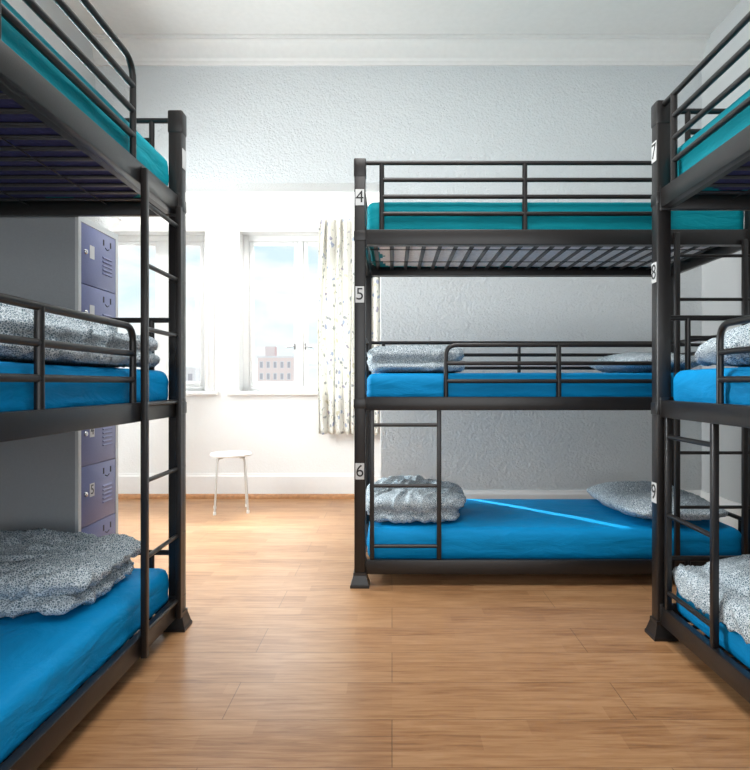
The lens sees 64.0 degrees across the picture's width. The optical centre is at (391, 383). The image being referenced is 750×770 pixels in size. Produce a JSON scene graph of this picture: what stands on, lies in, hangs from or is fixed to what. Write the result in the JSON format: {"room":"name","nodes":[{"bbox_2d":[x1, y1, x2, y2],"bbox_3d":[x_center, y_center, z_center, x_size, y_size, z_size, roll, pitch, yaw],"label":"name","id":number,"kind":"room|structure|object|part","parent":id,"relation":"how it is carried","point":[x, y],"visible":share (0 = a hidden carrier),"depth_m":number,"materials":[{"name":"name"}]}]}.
{"room":"dormitory","nodes":[
{"label":"dormitory","id":0,"kind":"room"},
{"bbox_2d":[6,0,94,221],"bbox_3d":[-2.425,-0.793,1.125,0.250,3.690,7.050,0,0,0],"label":"wall","id":1,"kind":"structure","parent":0,"point":[50,7],"depth_m":4.16,"materials":[{"name":"grey paint"}]},
{"bbox_2d":[109,192,379,472],"bbox_3d":[-1.518,-0.573,5.675,2.865,3.250,0.280,0,0,0],"label":"wall","id":2,"kind":"structure","parent":0,"point":[281,434],"depth_m":5.54,"materials":[{"name":"white paint"}]},
{"bbox_2d":[109,224,217,394],"bbox_3d":[-2.208,-0.685,5.593,1.205,1.575,0.235,0,0,0],"label":"window","id":3,"kind":"structure","parent":2,"relation":"in","point":[205,386],"depth_m":5.64,"materials":[{"name":"white paint"}]},
{"bbox_3d":[-2.417,-0.660,5.669,0.451,1.366,0.042,0,0,0],"label":"sash","id":4,"kind":"part","parent":3,"relation":"part of","materials":[{"name":"clear glass"}]},
{"bbox_3d":[-2.208,0.085,5.560,1.205,0.035,0.170,0,0,0],"label":"sill","id":5,"kind":"part","parent":3,"relation":"part of","materials":[{"name":"white paint"}]},
{"bbox_3d":[-1.930,-0.660,5.669,0.316,1.366,0.042,0,0,0],"label":"sash","id":6,"kind":"part","parent":3,"relation":"part of","materials":[{"name":"clear glass"}]},
{"bbox_2d":[109,215,353,219],"bbox_3d":[-1.400,-1.526,5.484,2.560,0.030,0.102,0,0,0],"label":"rail","id":7,"kind":"object","parent":2,"relation":"attached to","point":[217,217],"visible":0.56,"depth_m":5.43,"materials":[{"name":"white paint"}]},
{"bbox_2d":[318,218,379,434],"bbox_3d":[-0.392,-0.520,5.430,0.563,1.953,0.092,0,0,0],"label":"curtain","id":8,"kind":"object","parent":7,"relation":"hanging from","point":[335,236],"visible":0.73,"depth_m":5.42,"materials":[{"name":"fabric"}]},
{"bbox_2d":[118,473,378,498],"bbox_3d":[-1.524,0.937,5.513,2.853,0.230,0.044,0,0,0],"label":"baseboard","id":9,"kind":"structure","parent":2,"relation":"attached to","point":[198,485],"depth_m":5.52,"materials":[{"name":"white paint"}]},
{"bbox_2d":[227,224,317,394],"bbox_3d":[-0.910,-0.685,5.593,1.200,1.575,0.235,0,0,0],"label":"window","id":10,"kind":"structure","parent":2,"relation":"in","point":[300,386],"depth_m":5.64,"materials":[{"name":"white paint"}]},
{"bbox_3d":[-0.910,0.085,5.560,1.200,0.035,0.170,0,0,0],"label":"sill","id":11,"kind":"part","parent":10,"relation":"part of","materials":[{"name":"white paint"}]},
{"bbox_3d":[-1.115,-0.660,5.669,0.456,1.366,0.042,0,0,0],"label":"sash","id":12,"kind":"part","parent":10,"relation":"part of","materials":[{"name":"clear glass"}]},
{"bbox_3d":[-0.655,-0.660,5.669,0.356,1.366,0.042,0,0,0],"label":"sash","id":13,"kind":"part","parent":10,"relation":"part of","materials":[{"name":"clear glass"}]},
{"bbox_2d":[0,499,749,769],"bbox_3d":[-0.300,1.112,1.617,6.000,0.120,8.435,0,0,0],"label":"floor","id":14,"kind":"structure","parent":0,"point":[280,664],"depth_m":2.18,"materials":[{"name":"brown wood"}]},
{"bbox_2d":[0,217,117,536],"bbox_3d":[-1.620,0.152,2.820,0.510,1.800,0.383,0,0,0],"label":"locker","id":15,"kind":"object","parent":14,"relation":"on","point":[65,482],"visible":0.6,"depth_m":2.63,"materials":[{"name":"grey metal"}]},
{"bbox_3d":[-1.374,0.485,2.750,0.002,0.060,0.042,0,0,0],"label":"number plate","id":16,"kind":"part","parent":15,"relation":"part of","materials":[{"name":"grey"}]},
{"bbox_3d":[-1.374,0.213,2.750,0.002,0.060,0.042,0,0,0],"label":"number plate","id":17,"kind":"part","parent":15,"relation":"part of","materials":[{"name":"grey"}]},
{"bbox_3d":[-1.374,-0.331,2.750,0.002,0.060,0.042,0,0,0],"label":"number plate","id":18,"kind":"part","parent":15,"relation":"part of","materials":[{"name":"grey"}]},
{"bbox_3d":[-1.374,-0.603,2.750,0.002,0.060,0.042,0,0,0],"label":"number plate","id":19,"kind":"part","parent":15,"relation":"part of","materials":[{"name":"grey"}]},
{"bbox_3d":[-1.381,0.087,2.820,0.015,1.670,0.383,0,0,0],"label":"frame","id":20,"kind":"part","parent":15,"relation":"part of","materials":[{"name":"metal"}]},
{"bbox_3d":[-1.390,0.777,2.820,0.030,0.270,0.332,0,0,0],"label":"door","id":21,"kind":"part","parent":15,"relation":"part of","materials":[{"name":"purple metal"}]},
{"bbox_3d":[-1.390,0.505,2.820,0.030,0.270,0.332,0,0,0],"label":"door","id":22,"kind":"part","parent":15,"relation":"part of","materials":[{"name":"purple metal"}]},
{"bbox_3d":[-1.390,0.233,2.820,0.030,0.270,0.332,0,0,0],"label":"door","id":23,"kind":"part","parent":15,"relation":"part of","materials":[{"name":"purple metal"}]},
{"bbox_3d":[-1.390,-0.311,2.820,0.030,0.270,0.332,0,0,0],"label":"door","id":24,"kind":"part","parent":15,"relation":"part of","materials":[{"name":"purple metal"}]},
{"bbox_3d":[-1.390,-0.583,2.820,0.030,0.270,0.332,0,0,0],"label":"door","id":25,"kind":"part","parent":15,"relation":"part of","materials":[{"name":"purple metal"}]},
{"bbox_2d":[103,482,111,502],"bbox_3d":[-1.373,0.523,2.896,0.006,0.088,0.090,0,0,0],"label":"vent","id":26,"kind":"object","parent":15,"relation":"attached to","point":[107,486],"depth_m":2.90,"materials":[{"name":"purple metal"}]},
{"bbox_2d":[103,427,111,445],"bbox_3d":[-1.373,0.251,2.896,0.006,0.088,0.090,0,0,0],"label":"vent","id":27,"kind":"object","parent":15,"relation":"attached to","point":[107,431],"depth_m":2.90,"materials":[{"name":"purple metal"}]},
{"bbox_2d":[103,257,111,277],"bbox_3d":[-1.373,-0.565,2.896,0.006,0.088,0.090,0,0,0],"label":"vent","id":28,"kind":"object","parent":15,"relation":"attached to","point":[107,261],"depth_m":2.90,"materials":[{"name":"purple metal"}]},
{"bbox_2d":[0,0,191,769],"bbox_3d":[-1.387,-0.059,1.565,1.018,2.223,2.148,0,0,0],"label":"bunk bed","id":29,"kind":"object","parent":14,"relation":"on","point":[20,82],"visible":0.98,"depth_m":2.08,"materials":[{"name":"grey metal"}]},
{"bbox_3d":[-0.927,-0.982,1.364,0.026,0.367,1.589,0,0,0],"label":"guard rail","id":30,"kind":"part","parent":29,"relation":"part of","materials":[{"name":"black metal"}]},
{"bbox_3d":[-0.927,-0.072,1.568,0.026,0.288,1.183,0,0,0],"label":"guard rail","id":31,"kind":"part","parent":29,"relation":"part of","materials":[{"name":"black metal"}]},
{"bbox_2d":[0,361,167,411],"bbox_3d":[-1.387,0.013,1.573,0.887,0.160,2.007,0,0,0],"label":"mattress","id":32,"kind":"object","parent":29,"relation":"on","point":[14,396],"visible":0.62,"depth_m":1.80,"materials":[{"name":"fabric"}]},
{"bbox_2d":[0,303,159,367],"bbox_3d":[-1.363,-0.164,1.986,0.843,0.194,1.212,0,0,0],"label":"duvet","id":33,"kind":"object","parent":32,"relation":"on","point":[14,320],"visible":0.66,"depth_m":1.83,"materials":[{"name":"grey fabric"}]},
{"bbox_2d":[0,568,168,763],"bbox_3d":[-1.387,0.855,1.573,0.889,0.174,2.009,0,0,0],"label":"mattress","id":34,"kind":"object","parent":29,"relation":"on","point":[44,660],"visible":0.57,"depth_m":1.83,"materials":[{"name":"fabric"}]},
{"bbox_2d":[0,528,140,618],"bbox_3d":[-1.407,0.667,2.202,0.838,0.199,0.597,0,0,0],"label":"duvet","id":35,"kind":"object","parent":34,"relation":"on","point":[44,571],"visible":1,"depth_m":2.07,"materials":[{"name":"grey fabric"}]},
{"bbox_2d":[0,0,168,197],"bbox_3d":[-1.387,-0.878,1.574,0.886,0.198,2.008,0,0,0],"label":"mattress","id":36,"kind":"object","parent":29,"relation":"on","point":[146,154],"visible":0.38,"depth_m":2.02,"materials":[{"name":"teal fabric"}]},
{"bbox_3d":[-1.387,-0.764,2.590,0.862,0.079,0.028,0,0,0],"label":"rail","id":37,"kind":"part","parent":29,"relation":"part of","materials":[{"name":"black metal"}]},
{"bbox_3d":[-0.940,0.102,1.565,0.058,0.070,1.992,0,0,0],"label":"rail","id":38,"kind":"part","parent":29,"relation":"part of","materials":[{"name":"black metal"}]},
{"bbox_3d":[-0.940,0.953,1.565,0.058,0.074,1.992,0,0,0],"label":"rail","id":39,"kind":"part","parent":29,"relation":"part of","materials":[{"name":"black metal"}]},
{"bbox_3d":[-0.940,-0.764,1.565,0.058,0.079,1.992,0,0,0],"label":"rail","id":40,"kind":"part","parent":29,"relation":"part of","materials":[{"name":"black metal"}]},
{"bbox_3d":[-0.927,-0.086,2.588,0.064,2.171,0.067,0,0,0],"label":"post","id":41,"kind":"part","parent":29,"relation":"part of","materials":[{"name":"black metal"}]},
{"bbox_3d":[-0.897,-0.968,2.590,0.002,0.084,0.045,0,0,0],"label":"number plate","id":42,"kind":"part","parent":29,"relation":"part of","materials":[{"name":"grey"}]},
{"bbox_2d":[210,451,251,514],"bbox_3d":[-1.335,0.812,4.980,0.336,0.480,0.336,0,0,-16],"label":"stool","id":43,"kind":"object","parent":14,"relation":"on","point":[222,454],"visible":1,"depth_m":4.89,"materials":[{"name":"white plastic"}]},
{"bbox_3d":[-1.404,0.818,4.855,0.074,0.445,0.074,0,0,-16],"label":"leg","id":44,"kind":"part","parent":43,"relation":"part of","materials":[{"name":"white metal"}]},
{"bbox_3d":[-1.335,0.584,4.980,0.336,0.024,0.336,0,0,-16],"label":"seat","id":45,"kind":"part","parent":43,"relation":"part of","materials":[{"name":"white plastic"}]},
{"bbox_3d":[-1.210,0.818,4.911,0.074,0.445,0.074,0,0,-16],"label":"leg","id":46,"kind":"part","parent":43,"relation":"part of","materials":[{"name":"white metal"}]},
{"bbox_3d":[-1.264,0.818,5.107,0.017,0.445,0.093,0,0,29],"label":"leg","id":47,"kind":"part","parent":43,"relation":"part of","materials":[{"name":"white metal"}]},
{"bbox_2d":[350,158,749,588],"bbox_3d":[0.859,-0.059,3.594,2.148,2.223,1.018,0,0,0],"label":"bunk bed","id":48,"kind":"object","parent":14,"relation":"on","point":[721,243],"visible":0.66,"depth_m":3.12,"materials":[{"name":"grey metal"}]},
{"bbox_3d":[-0.167,0.452,3.104,0.045,0.084,0.002,0,0,0],"label":"number plate","id":49,"kind":"part","parent":48,"relation":"part of","materials":[{"name":"grey"}]},
{"bbox_3d":[-0.167,-0.463,3.104,0.045,0.084,0.002,0,0,0],"label":"number plate","id":50,"kind":"part","parent":48,"relation":"part of","materials":[{"name":"grey plastic"}]},
{"bbox_3d":[-0.167,-0.966,3.104,0.045,0.084,0.002,0,0,0],"label":"number plate","id":51,"kind":"part","parent":48,"relation":"part of","materials":[{"name":"grey plastic"}]},
{"bbox_3d":[-0.165,-0.086,3.134,0.067,2.171,0.064,0,0,0],"label":"post","id":52,"kind":"part","parent":48,"relation":"part of","materials":[{"name":"black metal"}]},
{"bbox_3d":[-0.167,-0.764,3.594,0.028,0.079,0.862,0,0,0],"label":"rail","id":53,"kind":"part","parent":48,"relation":"part of","materials":[{"name":"black metal"}]},
{"bbox_3d":[-0.167,0.953,3.594,0.028,0.074,0.862,0,0,0],"label":"rail","id":54,"kind":"part","parent":48,"relation":"part of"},
{"bbox_3d":[-0.165,-0.086,4.054,0.067,2.171,0.064,0,0,0],"label":"post","id":55,"kind":"part","parent":48,"relation":"part of","materials":[{"name":"black metal"}]},
{"bbox_3d":[0.657,-0.982,3.134,1.589,0.367,0.026,0,0,0],"label":"guard rail","id":56,"kind":"part","parent":48,"relation":"part of","materials":[{"name":"black metal"}]},
{"bbox_3d":[0.859,-0.764,4.041,1.992,0.079,0.058,0,0,0],"label":"rail","id":57,"kind":"part","parent":48,"relation":"part of","materials":[{"name":"black metal"}]},
{"bbox_3d":[0.859,-0.109,4.054,1.992,0.361,0.022,0,0,0],"label":"guard rail","id":58,"kind":"part","parent":48,"relation":"part of","materials":[{"name":"black metal"}]},
{"bbox_2d":[367,373,673,396],"bbox_3d":[0.868,0.013,3.594,2.008,0.160,0.886,0,0,0],"label":"mattress","id":59,"kind":"object","parent":48,"relation":"on","point":[378,384],"visible":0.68,"depth_m":3.15,"materials":[{"name":"fabric"}]},
{"bbox_2d":[367,344,464,372],"bbox_3d":[0.136,-0.145,3.542,0.558,0.155,0.696,0,0,0],"label":"duvet","id":60,"kind":"object","parent":59,"relation":"on","point":[426,358],"visible":0.92,"depth_m":3.23,"materials":[{"name":"grey fabric"}]},
{"bbox_2d":[589,352,698,372],"bbox_3d":[1.502,-0.127,3.600,0.518,0.120,0.730,0,0,3],"label":"pillow","id":61,"kind":"object","parent":59,"relation":"on","point":[630,356],"visible":0.64,"depth_m":3.36,"materials":[{"name":"grey fabric"}]},
{"bbox_3d":[0.859,0.102,3.147,1.992,0.070,0.058,0,0,0],"label":"rail","id":62,"kind":"part","parent":48,"relation":"part of","materials":[{"name":"black metal"}]},
{"bbox_3d":[0.859,0.953,3.147,1.992,0.074,0.058,0,0,0],"label":"rail","id":63,"kind":"part","parent":48,"relation":"part of","materials":[{"name":"black metal"}]},
{"bbox_3d":[0.861,-0.072,3.134,1.183,0.288,0.026,0,0,0],"label":"guard rail","id":64,"kind":"part","parent":48,"relation":"part of","materials":[{"name":"black metal"}]},
{"bbox_2d":[367,499,740,558],"bbox_3d":[0.867,0.848,3.594,2.007,0.187,0.885,0,0,0],"label":"mattress","id":65,"kind":"object","parent":48,"relation":"on","point":[484,528],"visible":0.57,"depth_m":3.17,"materials":[{"name":"fabric"}]},
{"bbox_2d":[366,474,465,522],"bbox_3d":[0.134,0.653,3.521,0.595,0.200,0.649,0,0,0],"label":"duvet","id":66,"kind":"object","parent":65,"relation":"on","point":[394,505],"visible":0.84,"depth_m":3.25,"materials":[{"name":"grey fabric"}]},
{"bbox_2d":[587,481,727,520],"bbox_3d":[1.534,0.680,3.574,0.562,0.148,0.859,0,0,-3],"label":"pillow","id":67,"kind":"object","parent":65,"relation":"on","point":[632,498],"visible":0.75,"depth_m":3.37,"materials":[{"name":"grey fabric"}]},
{"bbox_2d":[367,202,743,266],"bbox_3d":[0.867,-0.878,3.594,2.008,0.199,0.886,0,0,0],"label":"mattress","id":68,"kind":"object","parent":48,"relation":"on","point":[679,219],"visible":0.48,"depth_m":3.16,"materials":[{"name":"teal fabric"}]},
{"bbox_3d":[0.859,-0.764,3.147,1.992,0.079,0.058,0,0,0],"label":"rail","id":69,"kind":"part","parent":48,"relation":"part of","materials":[{"name":"black metal"}]},
{"bbox_3d":[1.882,-0.086,4.054,0.067,2.171,0.064,0,0,0],"label":"post","id":70,"kind":"part","parent":48,"relation":"part of","materials":[{"name":"black metal"}]},
{"bbox_3d":[1.883,-0.764,3.594,0.028,0.079,0.862,0,0,0],"label":"rail","id":71,"kind":"part","parent":48,"relation":"part of","materials":[{"name":"black metal"}]},
{"bbox_3d":[1.882,-0.086,3.134,0.067,2.171,0.064,0,0,0],"label":"post","id":72,"kind":"part","parent":48,"relation":"part of","materials":[{"name":"black metal"}]},
{"bbox_2d":[645,11,749,702],"bbox_3d":[1.582,-0.059,1.475,1.018,2.223,2.148,0,0,0],"label":"bunk bed","id":73,"kind":"object","parent":14,"relation":"on","point":[671,191],"visible":0.99,"depth_m":2.38,"materials":[{"name":"grey metal"}]},
{"bbox_3d":[1.092,0.452,2.500,0.002,0.084,0.045,0,0,0],"label":"number plate","id":74,"kind":"part","parent":73,"relation":"part of","materials":[{"name":"grey"}]},
{"bbox_3d":[1.092,-0.463,2.500,0.002,0.084,0.045,0,0,0],"label":"number plate","id":75,"kind":"part","parent":73,"relation":"part of","materials":[{"name":"grey plastic"}]},
{"bbox_3d":[1.092,-0.966,2.500,0.002,0.084,0.045,0,0,0],"label":"number plate","id":76,"kind":"part","parent":73,"relation":"part of","materials":[{"name":"grey plastic"}]},
{"bbox_3d":[1.122,-0.086,2.498,0.064,2.171,0.067,0,0,0],"label":"post","id":77,"kind":"part","parent":73,"relation":"part of","materials":[{"name":"black metal"}]},
{"bbox_3d":[1.582,0.953,2.500,0.862,0.074,0.028,0,0,0],"label":"rail","id":78,"kind":"part","parent":73,"relation":"part of","materials":[{"name":"black metal"}]},
{"bbox_3d":[1.135,-0.764,1.475,0.058,0.079,1.992,0,0,0],"label":"rail","id":79,"kind":"part","parent":73,"relation":"part of","materials":[{"name":"black metal"}]},
{"bbox_3d":[1.135,0.102,1.475,0.058,0.070,1.992,0,0,0],"label":"rail","id":80,"kind":"part","parent":73,"relation":"part of","materials":[{"name":"black metal"}]},
{"bbox_3d":[1.135,0.953,1.475,0.058,0.074,1.992,0,0,0],"label":"rail","id":81,"kind":"part","parent":73,"relation":"part of","materials":[{"name":"black metal"}]},
{"bbox_3d":[1.122,-0.982,1.676,0.026,0.367,1.589,0,0,0],"label":"guard rail","id":82,"kind":"part","parent":73,"relation":"part of","materials":[{"name":"black metal"}]},
{"bbox_3d":[1.582,-0.764,2.500,0.862,0.079,0.028,0,0,0],"label":"rail","id":83,"kind":"part","parent":73,"relation":"part of","materials":[{"name":"black metal"}]},
{"bbox_2d":[673,367,749,404],"bbox_3d":[1.582,0.013,1.466,0.886,0.158,2.008,0,0,0],"label":"mattress","id":84,"kind":"object","parent":73,"relation":"on","point":[698,385],"visible":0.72,"depth_m":2.18,"materials":[{"name":"fabric"}]},
{"bbox_2d":[694,323,749,366],"bbox_3d":[1.541,-0.162,2.131,0.774,0.188,0.644,0,0,0],"label":"duvet","id":85,"kind":"object","parent":84,"relation":"on","point":[705,355],"visible":0.81,"depth_m":2.14,"materials":[{"name":"grey fabric"}]},
{"bbox_2d":[676,587,749,668],"bbox_3d":[1.588,0.855,1.467,0.876,0.173,2.007,0,0,0],"label":"mattress","id":86,"kind":"object","parent":73,"relation":"on","point":[733,642],"visible":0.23,"depth_m":2.08,"materials":[{"name":"fabric"}]},
{"bbox_2d":[672,554,749,643],"bbox_3d":[1.598,0.730,2.102,0.947,0.228,0.753,0,0,0],"label":"duvet","id":87,"kind":"object","parent":86,"relation":"on","point":[692,582],"visible":0.85,"depth_m":2.18,"materials":[{"name":"grey fabric"}]},
{"bbox_2d":[678,89,749,190],"bbox_3d":[1.582,-0.878,1.467,0.886,0.198,2.010,0,0,0],"label":"mattress","id":88,"kind":"object","parent":73,"relation":"on","point":[740,121],"visible":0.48,"depth_m":2.17,"materials":[{"name":"teal fabric"}]},
{"bbox_3d":[1.122,-0.072,1.472,0.026,0.288,1.183,0,0,0],"label":"guard rail","id":89,"kind":"part","parent":73,"relation":"part of","materials":[{"name":"black metal"}]},
{"bbox_2d":[380,277,380,478],"bbox_3d":[-0.091,-0.523,5.202,0.012,3.150,0.665,0,0,0],"label":"wall","id":90,"kind":"structure","parent":0,"point":[380,277],"depth_m":4.87,"materials":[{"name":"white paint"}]},
{"bbox_2d":[95,66,701,489],"bbox_3d":[-0.325,-0.793,5.242,5.850,3.690,1.185,0,0,0],"label":"wall","id":91,"kind":"structure","parent":0,"point":[250,128],"depth_m":4.65,"materials":[{"name":"grey paint"}]},
{"bbox_2d":[90,34,709,65],"bbox_3d":[0.050,-2.550,4.588,4.700,0.175,0.125,0,0,0],"label":"trim","id":92,"kind":"structure","parent":91,"relation":"attached to","point":[144,49],"depth_m":4.60,"materials":[{"name":"paint"}]},
{"bbox_2d":[463,490,701,498],"bbox_3d":[1.157,0.937,4.628,2.485,0.230,0.044,0,0,0],"label":"baseboard","id":93,"kind":"structure","parent":91,"relation":"attached to","point":[469,494],"depth_m":4.63,"materials":[{"name":"white paint"}]},
{"bbox_2d":[64,0,740,33],"bbox_3d":[-0.300,-2.698,1.175,6.000,0.120,7.550,0,0,0],"label":"ceiling","id":94,"kind":"structure","parent":0,"point":[122,16],"depth_m":4.29,"materials":[{"name":"paint"}]},
{"bbox_2d":[702,0,749,502],"bbox_3d":[2.525,-0.793,1.125,0.250,3.690,7.050,0,0,0],"label":"wall","id":95,"kind":"structure","parent":0,"point":[721,278],"depth_m":4.33,"materials":[{"name":"grey paint"}]},
{"bbox_2d":[701,491,740,529],"bbox_3d":[2.391,0.937,1.115,0.018,0.230,7.030,0,0,0],"label":"baseboard","id":96,"kind":"structure","parent":95,"relation":"attached to","point":[727,520],"depth_m":4.25,"materials":[{"name":"white paint"}]},
{"label":"outside","id":97,"kind":"structure","parent":0,"visible":0},
{"bbox_2d":[256,346,293,381],"bbox_3d":[-28.350,0.252,156.825,10.900,19.600,14.350,0,0,0],"label":"apartment building","id":98,"kind":"structure","parent":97,"point":[272,367],"depth_m":150.01,"materials":[{"name":"pink brick"}]},
{"bbox_3d":[-28.350,-6.773,156.825,10.900,0.450,14.350,0,0,0],"label":"cornice","id":99,"kind":"part","parent":98,"relation":"part of","materials":[{"name":"stone"}]},
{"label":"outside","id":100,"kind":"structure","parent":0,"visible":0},
{"bbox_2d":[155,367,199,381],"bbox_3d":[-47.250,3.227,135.825,10.100,13.650,12.350,0,0,0],"label":"house","id":101,"kind":"structure","parent":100,"point":[192,373],"depth_m":130.01,"materials":[{"name":"stone"}]},
{"bbox_3d":[-47.250,-3.373,135.825,10.100,0.450,12.350,0,0,0],"label":"cornice","id":102,"kind":"part","parent":101,"relation":"part of","materials":[{"name":"stone"}]}
]}

